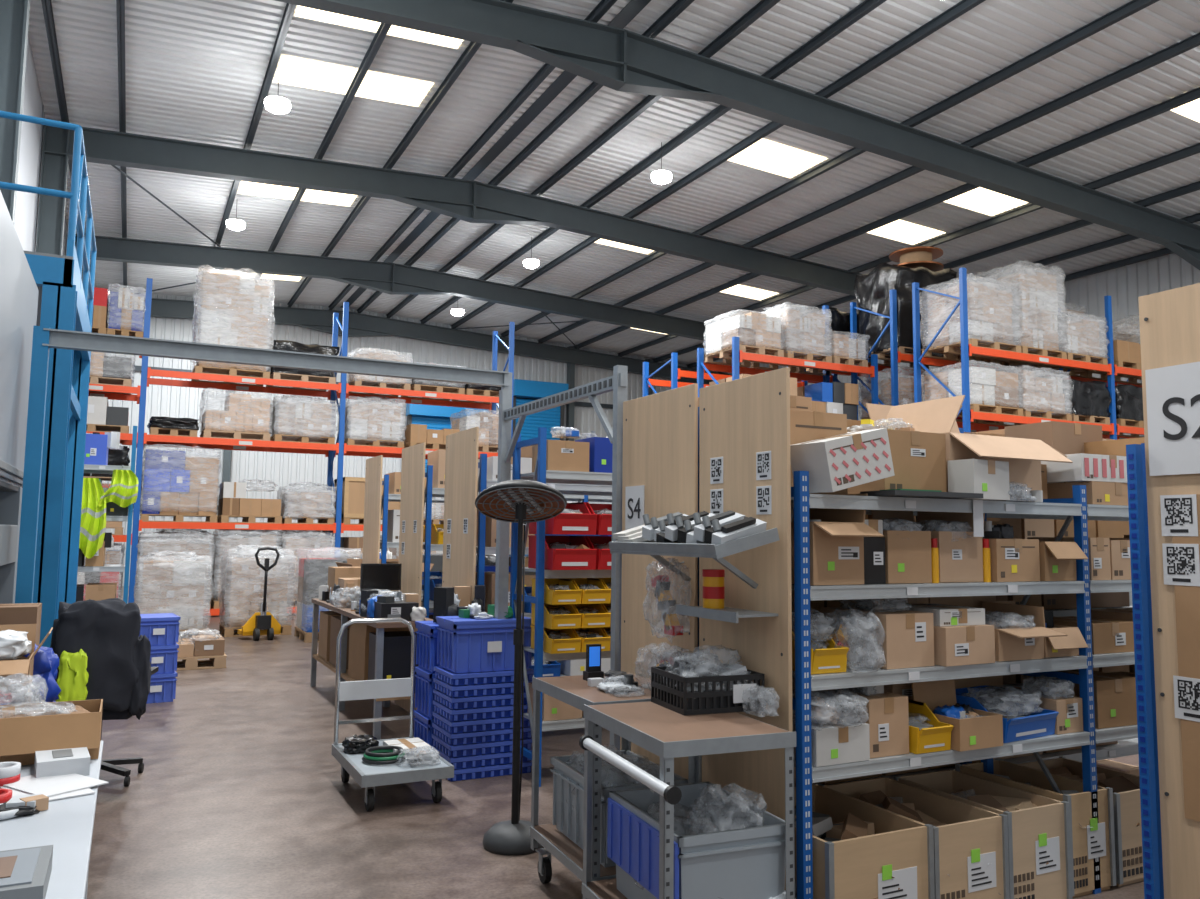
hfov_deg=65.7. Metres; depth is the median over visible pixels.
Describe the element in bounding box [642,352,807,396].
rack
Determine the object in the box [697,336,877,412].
rack
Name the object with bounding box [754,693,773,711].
plastic bag
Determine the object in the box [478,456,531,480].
cardboard box
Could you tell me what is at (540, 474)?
shelving unit
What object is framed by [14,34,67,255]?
wall
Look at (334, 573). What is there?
cardboard box
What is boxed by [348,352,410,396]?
pallet
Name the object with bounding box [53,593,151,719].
jacket
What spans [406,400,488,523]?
door
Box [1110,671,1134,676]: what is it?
cardboard box
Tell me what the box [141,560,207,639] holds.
pallet
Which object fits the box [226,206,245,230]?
lamp
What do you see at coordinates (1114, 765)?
cardboard box
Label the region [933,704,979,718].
packets
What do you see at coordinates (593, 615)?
storage bin
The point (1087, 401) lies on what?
pallet
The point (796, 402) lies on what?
cardboard box
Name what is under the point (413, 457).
plywood panel
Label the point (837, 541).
cardboard box
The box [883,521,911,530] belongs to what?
plastic bag
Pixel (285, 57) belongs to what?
skylight
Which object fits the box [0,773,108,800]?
paper sheets
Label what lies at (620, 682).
clutter
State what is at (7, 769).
tape roll
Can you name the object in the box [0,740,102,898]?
desk
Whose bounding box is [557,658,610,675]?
cardboard box
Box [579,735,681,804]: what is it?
handle bar
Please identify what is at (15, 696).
plastic bag
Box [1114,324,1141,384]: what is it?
pallet
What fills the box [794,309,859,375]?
pallet
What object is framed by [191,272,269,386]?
pallet
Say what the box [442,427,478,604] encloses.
plywood panel
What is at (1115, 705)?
cardboard box
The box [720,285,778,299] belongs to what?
window
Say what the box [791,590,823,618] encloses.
cardboard box
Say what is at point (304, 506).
pallet
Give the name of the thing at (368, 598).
clutter
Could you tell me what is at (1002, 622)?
plastic bag
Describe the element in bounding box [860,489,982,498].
shelf
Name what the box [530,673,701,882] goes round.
trolley
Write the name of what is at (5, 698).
clutter
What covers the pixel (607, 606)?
storage bin
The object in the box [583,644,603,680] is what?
scanner
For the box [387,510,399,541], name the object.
cardboard box
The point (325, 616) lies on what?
cardboard box
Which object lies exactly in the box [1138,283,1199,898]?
plywood panel
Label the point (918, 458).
cardboard box
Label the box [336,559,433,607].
cardboard box
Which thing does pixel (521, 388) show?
door
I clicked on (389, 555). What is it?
clutter
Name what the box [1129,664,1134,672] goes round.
cardboard box
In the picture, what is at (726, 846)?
tote
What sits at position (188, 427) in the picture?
pallet
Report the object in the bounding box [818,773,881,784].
cardboard box
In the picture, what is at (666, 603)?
hanging bag
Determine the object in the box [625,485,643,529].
aisle sign
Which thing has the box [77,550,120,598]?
wooden pallet
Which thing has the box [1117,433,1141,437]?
wooden pallet
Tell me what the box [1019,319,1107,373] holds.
pallet
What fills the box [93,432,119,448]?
packets
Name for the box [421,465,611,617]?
shelving unit
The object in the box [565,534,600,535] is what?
storage bin
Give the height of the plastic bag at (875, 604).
0.088 m
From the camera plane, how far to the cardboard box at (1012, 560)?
4.17 m
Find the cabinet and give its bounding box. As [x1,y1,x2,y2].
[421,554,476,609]
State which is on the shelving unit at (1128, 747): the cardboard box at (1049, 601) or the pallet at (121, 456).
the cardboard box at (1049, 601)
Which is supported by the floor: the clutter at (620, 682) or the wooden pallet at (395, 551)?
the wooden pallet at (395, 551)
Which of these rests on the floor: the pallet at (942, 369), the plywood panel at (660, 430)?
the plywood panel at (660, 430)
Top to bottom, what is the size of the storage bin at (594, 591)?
0.150 m
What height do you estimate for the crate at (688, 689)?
0.232 m
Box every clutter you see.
[0,693,22,704]
[0,794,48,819]
[318,583,358,606]
[343,548,392,562]
[351,589,426,620]
[433,585,485,622]
[459,603,514,618]
[588,670,637,693]
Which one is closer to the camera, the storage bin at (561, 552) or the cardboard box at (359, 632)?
the storage bin at (561, 552)
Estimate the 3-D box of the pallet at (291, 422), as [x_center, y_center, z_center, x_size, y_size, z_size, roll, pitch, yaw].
[-6.046,-0.585,18.832,1.259,0.997,1.206,3,-6,-27]
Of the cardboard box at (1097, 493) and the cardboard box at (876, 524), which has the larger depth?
the cardboard box at (1097, 493)
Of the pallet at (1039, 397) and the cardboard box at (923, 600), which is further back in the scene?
the pallet at (1039, 397)
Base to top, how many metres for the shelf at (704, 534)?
0.315 m
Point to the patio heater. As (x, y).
(520, 502)
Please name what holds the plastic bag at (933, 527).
in the cardboard box at (960, 552)
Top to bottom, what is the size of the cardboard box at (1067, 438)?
0.452 m
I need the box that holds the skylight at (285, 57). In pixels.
[273,55,433,106]
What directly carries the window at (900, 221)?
attached to the ceiling
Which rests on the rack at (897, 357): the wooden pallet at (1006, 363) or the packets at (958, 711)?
the wooden pallet at (1006, 363)
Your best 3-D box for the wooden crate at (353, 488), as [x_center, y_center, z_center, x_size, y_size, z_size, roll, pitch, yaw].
[-4.812,1.093,19.311,1.200,0.950,1.106,3,-6,-27]
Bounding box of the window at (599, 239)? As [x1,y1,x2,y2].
[595,239,653,253]
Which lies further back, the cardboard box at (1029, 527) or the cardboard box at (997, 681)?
the cardboard box at (1029, 527)
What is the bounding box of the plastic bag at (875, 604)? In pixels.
[860,599,893,610]
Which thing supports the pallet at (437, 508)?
on the rack at (340, 448)
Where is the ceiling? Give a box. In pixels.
[28,0,1199,364]
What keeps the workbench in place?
on the floor
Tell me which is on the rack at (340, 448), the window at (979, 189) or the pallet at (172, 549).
the pallet at (172, 549)
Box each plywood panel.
[362,455,382,563]
[394,442,425,712]
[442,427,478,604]
[620,383,697,778]
[699,367,792,891]
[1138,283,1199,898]
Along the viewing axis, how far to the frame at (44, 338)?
5.58 m
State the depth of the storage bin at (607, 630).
6.31 m
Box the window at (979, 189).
[944,187,1028,215]
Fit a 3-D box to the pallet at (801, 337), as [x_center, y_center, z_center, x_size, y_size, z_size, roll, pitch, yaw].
[3.486,-2.084,17.066,1.117,1.108,1.211,3,-6,-27]
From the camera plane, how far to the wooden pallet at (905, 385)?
17.24 m
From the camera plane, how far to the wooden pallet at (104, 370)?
16.93 m
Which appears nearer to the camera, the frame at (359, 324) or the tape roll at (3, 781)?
the tape roll at (3, 781)
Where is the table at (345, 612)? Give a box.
[310,598,432,739]
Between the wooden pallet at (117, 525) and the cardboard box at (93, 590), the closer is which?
the cardboard box at (93, 590)
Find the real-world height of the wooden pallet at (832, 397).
0.899 m
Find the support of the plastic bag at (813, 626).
in the storage bin at (827, 656)
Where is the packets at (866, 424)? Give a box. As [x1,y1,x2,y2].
[847,419,914,431]
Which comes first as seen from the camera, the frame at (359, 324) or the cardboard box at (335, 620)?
the cardboard box at (335, 620)
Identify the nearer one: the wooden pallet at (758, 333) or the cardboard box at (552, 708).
the cardboard box at (552, 708)
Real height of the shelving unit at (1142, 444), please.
2.000 m
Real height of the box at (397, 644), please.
0.450 m
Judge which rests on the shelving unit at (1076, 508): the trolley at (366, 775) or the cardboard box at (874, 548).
the cardboard box at (874, 548)
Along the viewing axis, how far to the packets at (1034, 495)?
4.21 m
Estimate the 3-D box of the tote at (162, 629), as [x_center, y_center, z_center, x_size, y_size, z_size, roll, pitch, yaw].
[-4.250,1.980,8.860,0.360,0.784,0.504,4,-6,-32]
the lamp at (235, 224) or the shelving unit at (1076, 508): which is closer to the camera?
the shelving unit at (1076, 508)
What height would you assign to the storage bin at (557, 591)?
0.150 m
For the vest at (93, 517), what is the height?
0.920 m
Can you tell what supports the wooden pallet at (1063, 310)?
on the rack at (897, 357)
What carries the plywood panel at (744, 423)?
on the floor
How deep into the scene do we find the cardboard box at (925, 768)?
4.76 m
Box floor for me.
[87,585,1143,898]
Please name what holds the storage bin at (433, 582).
on the shelving unit at (429, 492)
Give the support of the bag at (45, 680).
on the storage cabinet
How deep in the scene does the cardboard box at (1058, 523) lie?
5.48 m
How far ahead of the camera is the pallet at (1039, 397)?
16.34 m
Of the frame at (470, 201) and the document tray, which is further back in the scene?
the frame at (470, 201)
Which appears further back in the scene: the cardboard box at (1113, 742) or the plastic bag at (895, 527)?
the cardboard box at (1113, 742)
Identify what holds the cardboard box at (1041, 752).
on the shelving unit at (1128, 747)
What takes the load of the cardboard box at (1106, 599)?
on the shelving unit at (1128, 747)
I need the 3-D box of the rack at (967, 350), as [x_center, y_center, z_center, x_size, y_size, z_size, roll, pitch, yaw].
[9.136,0.237,17.445,7.610,6.120,1.190,3,-6,-27]
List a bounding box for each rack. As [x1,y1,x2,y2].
[86,278,514,615]
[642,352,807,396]
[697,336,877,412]
[787,305,870,383]
[850,289,1127,432]
[912,267,1143,439]
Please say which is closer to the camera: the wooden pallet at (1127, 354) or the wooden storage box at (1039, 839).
the wooden storage box at (1039, 839)
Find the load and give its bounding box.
[294,557,360,642]
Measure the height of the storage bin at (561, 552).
0.220 m
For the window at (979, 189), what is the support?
attached to the ceiling
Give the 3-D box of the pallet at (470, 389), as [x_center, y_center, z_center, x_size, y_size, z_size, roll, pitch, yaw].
[-2.688,-1.329,20.594,1.001,0.454,1.232,3,-6,-27]
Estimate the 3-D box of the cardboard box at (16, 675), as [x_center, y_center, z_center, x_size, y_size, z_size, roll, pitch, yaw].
[-2.853,1.043,4.252,0.572,0.434,0.450,3,-6,-28]
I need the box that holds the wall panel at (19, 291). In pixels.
[0,190,38,603]
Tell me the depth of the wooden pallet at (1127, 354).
17.50 m
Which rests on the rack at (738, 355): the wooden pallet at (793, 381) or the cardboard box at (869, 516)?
the wooden pallet at (793, 381)
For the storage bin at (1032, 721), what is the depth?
4.19 m
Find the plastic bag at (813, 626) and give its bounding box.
[792,619,816,637]
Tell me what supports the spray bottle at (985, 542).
on the shelving unit at (1076, 508)
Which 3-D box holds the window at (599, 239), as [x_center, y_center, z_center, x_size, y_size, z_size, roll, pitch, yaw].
[0.652,-4.948,22.283,1.600,0.092,0.900,3,-6,-27]
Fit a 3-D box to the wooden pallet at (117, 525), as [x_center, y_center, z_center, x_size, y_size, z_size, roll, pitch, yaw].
[-9.369,1.146,17.001,1.200,0.821,1.100,3,-6,-27]
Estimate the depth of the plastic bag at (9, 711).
3.43 m
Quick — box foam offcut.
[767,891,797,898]
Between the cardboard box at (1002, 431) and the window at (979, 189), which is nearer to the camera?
the cardboard box at (1002, 431)
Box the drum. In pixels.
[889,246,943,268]
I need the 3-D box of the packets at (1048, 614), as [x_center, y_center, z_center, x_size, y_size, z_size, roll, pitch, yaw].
[2.056,0.809,4.480,0.163,0.119,0.218,3,-6,-27]
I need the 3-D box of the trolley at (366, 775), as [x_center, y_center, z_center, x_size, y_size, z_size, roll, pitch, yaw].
[-1.308,1.613,5.824,0.544,1.024,0.912,3,-6,-27]
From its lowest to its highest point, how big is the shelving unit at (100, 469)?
2.750 m
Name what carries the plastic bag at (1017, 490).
in the cardboard box at (1024, 456)
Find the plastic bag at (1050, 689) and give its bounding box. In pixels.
[1039,681,1062,696]
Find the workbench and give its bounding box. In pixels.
[582,701,795,898]
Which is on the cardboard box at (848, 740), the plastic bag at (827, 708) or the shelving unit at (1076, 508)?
the plastic bag at (827, 708)
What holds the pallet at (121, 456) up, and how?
on the rack at (340, 448)
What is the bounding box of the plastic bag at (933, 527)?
[925,523,948,530]
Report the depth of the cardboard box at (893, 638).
3.88 m
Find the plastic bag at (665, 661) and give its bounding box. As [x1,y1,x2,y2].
[656,657,674,679]
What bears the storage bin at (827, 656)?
on the shelving unit at (1076, 508)
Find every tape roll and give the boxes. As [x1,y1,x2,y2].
[0,762,20,778]
[0,774,19,786]
[0,788,11,802]
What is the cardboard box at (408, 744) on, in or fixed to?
on the trolley at (366, 775)
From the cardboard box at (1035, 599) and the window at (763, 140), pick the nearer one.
the cardboard box at (1035, 599)
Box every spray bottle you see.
[931,538,938,582]
[982,539,990,581]
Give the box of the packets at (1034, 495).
[1006,490,1042,501]
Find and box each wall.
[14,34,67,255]
[102,291,723,585]
[724,253,1199,605]
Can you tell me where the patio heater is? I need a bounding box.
[475,480,566,855]
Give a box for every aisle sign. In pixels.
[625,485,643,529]
[1145,362,1199,475]
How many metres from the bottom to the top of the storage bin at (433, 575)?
0.180 m
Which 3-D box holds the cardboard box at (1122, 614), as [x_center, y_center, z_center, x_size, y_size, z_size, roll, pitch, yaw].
[2.801,0.922,4.811,0.400,0.172,0.354,3,-6,-25]
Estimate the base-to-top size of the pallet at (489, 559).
1.312 m
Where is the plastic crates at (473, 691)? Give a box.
[432,616,533,781]
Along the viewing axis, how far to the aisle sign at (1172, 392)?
3.65 m
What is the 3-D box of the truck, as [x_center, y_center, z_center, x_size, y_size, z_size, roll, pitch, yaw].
[-5.054,2.142,13.916,0.540,1.370,0.560,4,-6,-32]
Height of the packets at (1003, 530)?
0.079 m
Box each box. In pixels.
[0,603,41,641]
[0,624,52,703]
[0,699,102,764]
[34,747,89,777]
[76,584,83,593]
[78,548,84,565]
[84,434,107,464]
[85,541,105,565]
[85,583,116,598]
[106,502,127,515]
[318,611,340,660]
[328,566,360,599]
[329,616,349,668]
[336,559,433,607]
[338,578,360,605]
[348,610,413,680]
[368,631,417,680]
[374,601,418,620]
[383,737,430,756]
[386,472,400,493]
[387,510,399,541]
[427,450,445,487]
[475,572,522,612]
[476,509,534,546]
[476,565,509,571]
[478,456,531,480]
[509,557,535,586]
[521,440,563,457]
[528,682,581,720]
[532,440,589,471]
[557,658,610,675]
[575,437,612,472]
[790,395,811,410]
[790,410,847,494]
[790,428,894,492]
[791,494,883,584]
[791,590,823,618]
[792,677,812,698]
[792,714,869,766]
[794,767,817,786]
[794,783,934,898]
[813,689,908,757]
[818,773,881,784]
[820,606,933,668]
[820,775,1009,898]
[824,599,863,607]
[847,419,860,429]
[848,429,946,493]
[864,537,885,583]
[865,514,931,583]
[865,519,882,534]
[866,395,1072,493]
[868,515,915,526]
[871,510,984,582]
[882,767,927,775]
[884,681,928,699]
[885,597,928,604]
[893,768,1072,898]
[894,604,984,625]
[912,679,1002,751]
[928,760,980,768]
[929,596,1067,660]
[934,624,994,666]
[939,675,1002,688]
[947,459,1009,500]
[955,758,1115,897]
[972,429,1004,434]
[973,595,995,607]
[976,433,1004,436]
[982,538,1039,581]
[982,601,1087,657]
[987,518,1021,538]
[992,521,1087,580]
[993,751,1042,759]
[996,595,1007,600]
[1003,674,1015,684]
[1005,421,1102,454]
[1006,687,1082,734]
[1007,594,1041,606]
[1016,674,1033,682]
[1018,756,1143,886]
[1021,519,1054,538]
[1027,537,1110,579]
[1034,669,1136,728]
[1041,453,1126,482]
[1041,464,1047,498]
[1041,593,1076,609]
[1043,746,1081,752]
[1047,481,1127,505]
[1053,616,1133,653]
[1054,519,1095,537]
[1084,437,1144,455]
[1090,592,1129,607]
[1091,608,1132,621]
[1095,520,1129,537]
[1096,741,1117,745]
[1096,759,1138,775]
[1099,665,1128,672]
[1109,538,1129,539]
[1110,540,1130,579]
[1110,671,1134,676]
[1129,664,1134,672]
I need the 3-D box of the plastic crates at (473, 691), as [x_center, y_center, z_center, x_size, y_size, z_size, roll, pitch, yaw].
[-0.799,1.668,6.364,0.582,1.024,0.422,3,-6,-27]
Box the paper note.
[973,500,983,536]
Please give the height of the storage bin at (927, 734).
0.170 m
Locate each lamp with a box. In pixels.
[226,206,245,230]
[264,70,290,113]
[451,308,463,315]
[523,237,538,268]
[651,142,671,183]
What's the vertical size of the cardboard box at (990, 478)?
0.172 m
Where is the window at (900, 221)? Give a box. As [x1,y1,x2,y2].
[867,220,944,244]
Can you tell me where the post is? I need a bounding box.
[1126,444,1159,898]
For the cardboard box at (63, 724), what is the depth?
3.38 m
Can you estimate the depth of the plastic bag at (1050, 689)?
4.32 m
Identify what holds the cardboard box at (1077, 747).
on the shelving unit at (1128, 747)
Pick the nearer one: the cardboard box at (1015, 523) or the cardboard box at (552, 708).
the cardboard box at (1015, 523)
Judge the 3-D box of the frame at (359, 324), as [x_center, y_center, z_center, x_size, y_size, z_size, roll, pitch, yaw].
[-4.904,0.077,30.897,22.084,8.592,0.240,3,-6,-27]
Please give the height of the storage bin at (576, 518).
0.220 m
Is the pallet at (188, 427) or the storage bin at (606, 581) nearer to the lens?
the storage bin at (606, 581)
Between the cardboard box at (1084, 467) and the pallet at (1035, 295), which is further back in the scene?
the pallet at (1035, 295)
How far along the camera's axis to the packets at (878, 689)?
3.87 m
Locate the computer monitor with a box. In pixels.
[360,563,401,591]
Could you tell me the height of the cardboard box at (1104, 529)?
0.242 m
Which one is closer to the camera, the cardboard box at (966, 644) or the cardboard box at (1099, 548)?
the cardboard box at (966, 644)
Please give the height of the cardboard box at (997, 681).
0.262 m
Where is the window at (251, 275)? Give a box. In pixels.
[212,270,300,280]
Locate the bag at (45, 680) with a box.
[31,639,59,702]
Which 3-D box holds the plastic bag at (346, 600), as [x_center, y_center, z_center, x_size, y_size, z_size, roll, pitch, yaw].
[-2.337,1.380,8.761,0.340,0.199,0.334,3,-6,-23]
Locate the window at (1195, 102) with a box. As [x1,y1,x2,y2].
[1171,98,1199,122]
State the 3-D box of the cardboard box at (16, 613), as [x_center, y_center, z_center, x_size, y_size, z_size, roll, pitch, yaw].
[-3.149,1.053,4.767,0.450,0.502,0.284,3,-6,-27]
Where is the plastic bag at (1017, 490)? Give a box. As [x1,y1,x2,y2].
[1001,485,1022,500]
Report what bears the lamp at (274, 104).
hanging from the ceiling
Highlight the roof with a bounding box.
[41,0,1199,372]
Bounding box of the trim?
[131,346,652,537]
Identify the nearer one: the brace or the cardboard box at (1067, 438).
the cardboard box at (1067, 438)
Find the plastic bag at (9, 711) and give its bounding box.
[2,706,32,717]
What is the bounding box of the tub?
[702,569,724,608]
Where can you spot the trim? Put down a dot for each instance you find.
(570, 366)
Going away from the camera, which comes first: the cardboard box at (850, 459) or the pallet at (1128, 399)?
the cardboard box at (850, 459)
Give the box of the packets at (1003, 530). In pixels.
[982,521,1013,537]
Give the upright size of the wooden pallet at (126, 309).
1.009 m
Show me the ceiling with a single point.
(195, 70)
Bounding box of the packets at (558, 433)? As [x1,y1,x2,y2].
[552,430,607,437]
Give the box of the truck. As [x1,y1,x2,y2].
[237,547,280,640]
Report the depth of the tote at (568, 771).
4.20 m
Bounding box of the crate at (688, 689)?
[651,659,764,715]
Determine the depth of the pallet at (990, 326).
16.02 m
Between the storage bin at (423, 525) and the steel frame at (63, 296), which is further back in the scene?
the storage bin at (423, 525)
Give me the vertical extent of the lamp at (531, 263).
0.750 m
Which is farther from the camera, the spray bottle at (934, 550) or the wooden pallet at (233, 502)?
the wooden pallet at (233, 502)
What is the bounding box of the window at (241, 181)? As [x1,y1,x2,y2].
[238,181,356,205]
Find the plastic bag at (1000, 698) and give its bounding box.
[987,687,1027,708]
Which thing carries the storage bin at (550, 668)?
on the shelving unit at (483, 483)
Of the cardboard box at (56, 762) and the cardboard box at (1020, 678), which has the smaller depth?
the cardboard box at (56, 762)
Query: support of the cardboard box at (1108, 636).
on the shelving unit at (1076, 508)
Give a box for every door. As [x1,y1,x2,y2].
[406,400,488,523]
[512,379,567,456]
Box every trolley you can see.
[331,618,453,810]
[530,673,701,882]
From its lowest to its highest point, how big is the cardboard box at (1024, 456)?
0.492 m
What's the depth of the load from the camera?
13.69 m
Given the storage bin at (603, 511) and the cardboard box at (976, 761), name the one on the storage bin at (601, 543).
the storage bin at (603, 511)
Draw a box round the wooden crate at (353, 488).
[333,477,399,524]
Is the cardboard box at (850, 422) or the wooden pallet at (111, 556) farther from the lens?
the wooden pallet at (111, 556)
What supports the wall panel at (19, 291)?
on the floor
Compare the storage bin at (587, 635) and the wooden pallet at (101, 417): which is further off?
the wooden pallet at (101, 417)
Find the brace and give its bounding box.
[111,165,591,349]
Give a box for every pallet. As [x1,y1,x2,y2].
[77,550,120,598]
[83,446,130,484]
[86,396,128,433]
[87,287,108,333]
[89,351,131,393]
[106,521,123,534]
[107,287,143,336]
[136,540,210,608]
[140,449,218,522]
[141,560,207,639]
[148,416,198,436]
[176,635,226,670]
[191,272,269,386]
[200,393,270,440]
[209,534,276,608]
[217,482,281,523]
[219,557,291,636]
[266,340,335,390]
[270,402,334,443]
[279,537,329,606]
[281,492,334,523]
[340,537,388,556]
[344,403,403,447]
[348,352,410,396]
[389,548,442,558]
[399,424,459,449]
[401,379,464,400]
[423,502,443,524]
[451,384,500,403]
[452,412,498,452]
[476,553,527,564]
[704,312,783,367]
[709,373,796,395]
[750,309,831,372]
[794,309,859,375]
[795,334,867,375]
[797,382,858,419]
[854,259,958,369]
[861,377,924,418]
[921,355,1004,372]
[922,282,1021,362]
[925,366,1023,422]
[956,417,993,422]
[973,272,1066,368]
[976,370,1071,425]
[1005,362,1031,368]
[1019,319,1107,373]
[1042,307,1083,375]
[1054,378,1110,424]
[1065,340,1140,380]
[1095,385,1143,434]
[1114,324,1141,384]
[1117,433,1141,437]
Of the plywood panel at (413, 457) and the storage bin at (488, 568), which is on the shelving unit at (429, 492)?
the storage bin at (488, 568)
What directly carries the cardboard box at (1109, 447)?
on the shelving unit at (1076, 508)
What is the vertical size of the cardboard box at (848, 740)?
0.142 m
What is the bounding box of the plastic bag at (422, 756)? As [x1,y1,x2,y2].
[406,750,432,762]
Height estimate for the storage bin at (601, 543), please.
0.220 m
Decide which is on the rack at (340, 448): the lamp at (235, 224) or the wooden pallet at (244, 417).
the wooden pallet at (244, 417)
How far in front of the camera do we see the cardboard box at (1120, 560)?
4.51 m
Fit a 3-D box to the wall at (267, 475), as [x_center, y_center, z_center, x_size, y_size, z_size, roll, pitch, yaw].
[-5.045,-0.016,31.190,22.100,8.829,0.035,3,-6,-27]
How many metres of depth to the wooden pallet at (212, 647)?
10.86 m
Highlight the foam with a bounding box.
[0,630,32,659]
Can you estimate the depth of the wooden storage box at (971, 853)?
3.91 m
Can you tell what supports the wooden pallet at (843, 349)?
on the rack at (738, 355)
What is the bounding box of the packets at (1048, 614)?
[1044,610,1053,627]
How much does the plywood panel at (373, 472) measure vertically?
2.380 m
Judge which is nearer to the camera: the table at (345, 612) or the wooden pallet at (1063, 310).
the table at (345, 612)
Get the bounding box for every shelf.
[609,510,779,588]
[676,604,777,622]
[860,489,982,498]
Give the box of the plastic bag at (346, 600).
[341,591,360,606]
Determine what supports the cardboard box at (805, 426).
on the shelving unit at (1076, 508)
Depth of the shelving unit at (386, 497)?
9.64 m
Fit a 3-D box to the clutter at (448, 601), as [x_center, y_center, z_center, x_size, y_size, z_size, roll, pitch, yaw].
[-1.027,1.128,6.821,0.387,0.257,0.376,2,-5,-12]
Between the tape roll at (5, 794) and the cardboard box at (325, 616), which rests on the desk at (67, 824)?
the tape roll at (5, 794)
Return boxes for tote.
[139,613,180,702]
[414,621,439,749]
[550,750,687,866]
[607,781,785,898]
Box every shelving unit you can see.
[78,426,136,598]
[380,475,611,595]
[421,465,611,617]
[476,454,611,675]
[510,427,611,786]
[697,406,1137,784]
[791,471,1137,898]
[1141,443,1163,898]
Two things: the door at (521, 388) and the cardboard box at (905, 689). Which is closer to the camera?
the cardboard box at (905, 689)
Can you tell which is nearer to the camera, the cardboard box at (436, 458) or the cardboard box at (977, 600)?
the cardboard box at (977, 600)
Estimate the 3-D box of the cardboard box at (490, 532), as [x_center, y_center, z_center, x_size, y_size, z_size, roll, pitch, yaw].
[-0.744,0.602,7.282,0.350,0.313,0.404,3,-6,-24]
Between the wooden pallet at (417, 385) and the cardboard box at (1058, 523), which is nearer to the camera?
the cardboard box at (1058, 523)
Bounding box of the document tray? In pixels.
[0,845,52,898]
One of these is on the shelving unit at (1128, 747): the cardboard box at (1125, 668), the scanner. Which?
the cardboard box at (1125, 668)
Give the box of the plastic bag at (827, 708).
[794,693,855,723]
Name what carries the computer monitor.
on the table at (345, 612)
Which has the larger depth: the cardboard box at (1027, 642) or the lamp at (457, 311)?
the lamp at (457, 311)
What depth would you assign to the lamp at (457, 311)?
26.59 m
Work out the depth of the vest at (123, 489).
10.13 m
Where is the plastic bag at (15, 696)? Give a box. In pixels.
[9,692,26,704]
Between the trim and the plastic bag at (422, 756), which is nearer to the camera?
the plastic bag at (422, 756)
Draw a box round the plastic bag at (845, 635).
[829,624,864,653]
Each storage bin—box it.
[422,572,441,584]
[423,525,424,541]
[429,579,441,600]
[431,524,443,543]
[524,587,531,612]
[528,535,596,569]
[529,502,596,534]
[529,653,560,676]
[530,625,580,653]
[531,578,581,604]
[531,603,581,628]
[535,534,564,535]
[562,578,610,603]
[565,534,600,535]
[572,603,610,627]
[572,627,610,651]
[585,502,611,534]
[585,536,611,569]
[594,578,610,602]
[601,603,610,626]
[601,627,610,650]
[792,627,848,673]
[908,699,953,753]
[955,685,1058,742]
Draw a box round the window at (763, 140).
[728,139,826,177]
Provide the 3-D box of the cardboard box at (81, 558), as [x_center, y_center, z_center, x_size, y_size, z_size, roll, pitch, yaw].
[-5.774,1.114,10.183,0.216,0.314,0.452,3,-6,-25]
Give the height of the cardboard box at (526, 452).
0.340 m
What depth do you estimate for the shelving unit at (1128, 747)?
5.24 m
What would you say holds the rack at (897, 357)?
on the floor
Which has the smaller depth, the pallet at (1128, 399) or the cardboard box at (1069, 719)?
the cardboard box at (1069, 719)
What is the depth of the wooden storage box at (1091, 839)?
4.28 m
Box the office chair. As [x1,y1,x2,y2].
[51,620,158,786]
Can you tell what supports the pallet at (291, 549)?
on the rack at (340, 448)
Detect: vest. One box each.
[79,473,105,558]
[98,465,137,507]
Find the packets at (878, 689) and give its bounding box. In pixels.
[842,685,883,693]
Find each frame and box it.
[0,0,1199,269]
[0,111,96,643]
[15,326,511,602]
[36,125,863,295]
[66,233,822,373]
[87,295,729,384]
[494,365,627,750]
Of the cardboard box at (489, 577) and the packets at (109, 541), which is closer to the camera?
the cardboard box at (489, 577)
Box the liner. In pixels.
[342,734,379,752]
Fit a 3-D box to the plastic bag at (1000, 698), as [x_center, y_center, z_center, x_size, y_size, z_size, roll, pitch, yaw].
[1.836,1.139,4.243,0.337,0.106,0.283,3,-6,-20]
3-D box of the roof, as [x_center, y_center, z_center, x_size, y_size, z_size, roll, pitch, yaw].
[2.659,-5.236,16.410,21.590,0.830,34.000,3,-6,-27]
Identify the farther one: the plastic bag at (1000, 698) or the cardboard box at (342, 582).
the cardboard box at (342, 582)
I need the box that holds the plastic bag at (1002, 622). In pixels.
[987,614,1023,628]
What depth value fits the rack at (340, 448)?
18.43 m
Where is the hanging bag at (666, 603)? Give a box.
[651,561,683,635]
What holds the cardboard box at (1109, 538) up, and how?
on the shelving unit at (1076, 508)
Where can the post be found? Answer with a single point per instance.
(1133, 451)
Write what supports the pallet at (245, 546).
on the rack at (340, 448)
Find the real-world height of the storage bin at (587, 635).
0.150 m
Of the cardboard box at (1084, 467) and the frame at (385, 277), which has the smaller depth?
the cardboard box at (1084, 467)
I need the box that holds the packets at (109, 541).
[104,533,113,547]

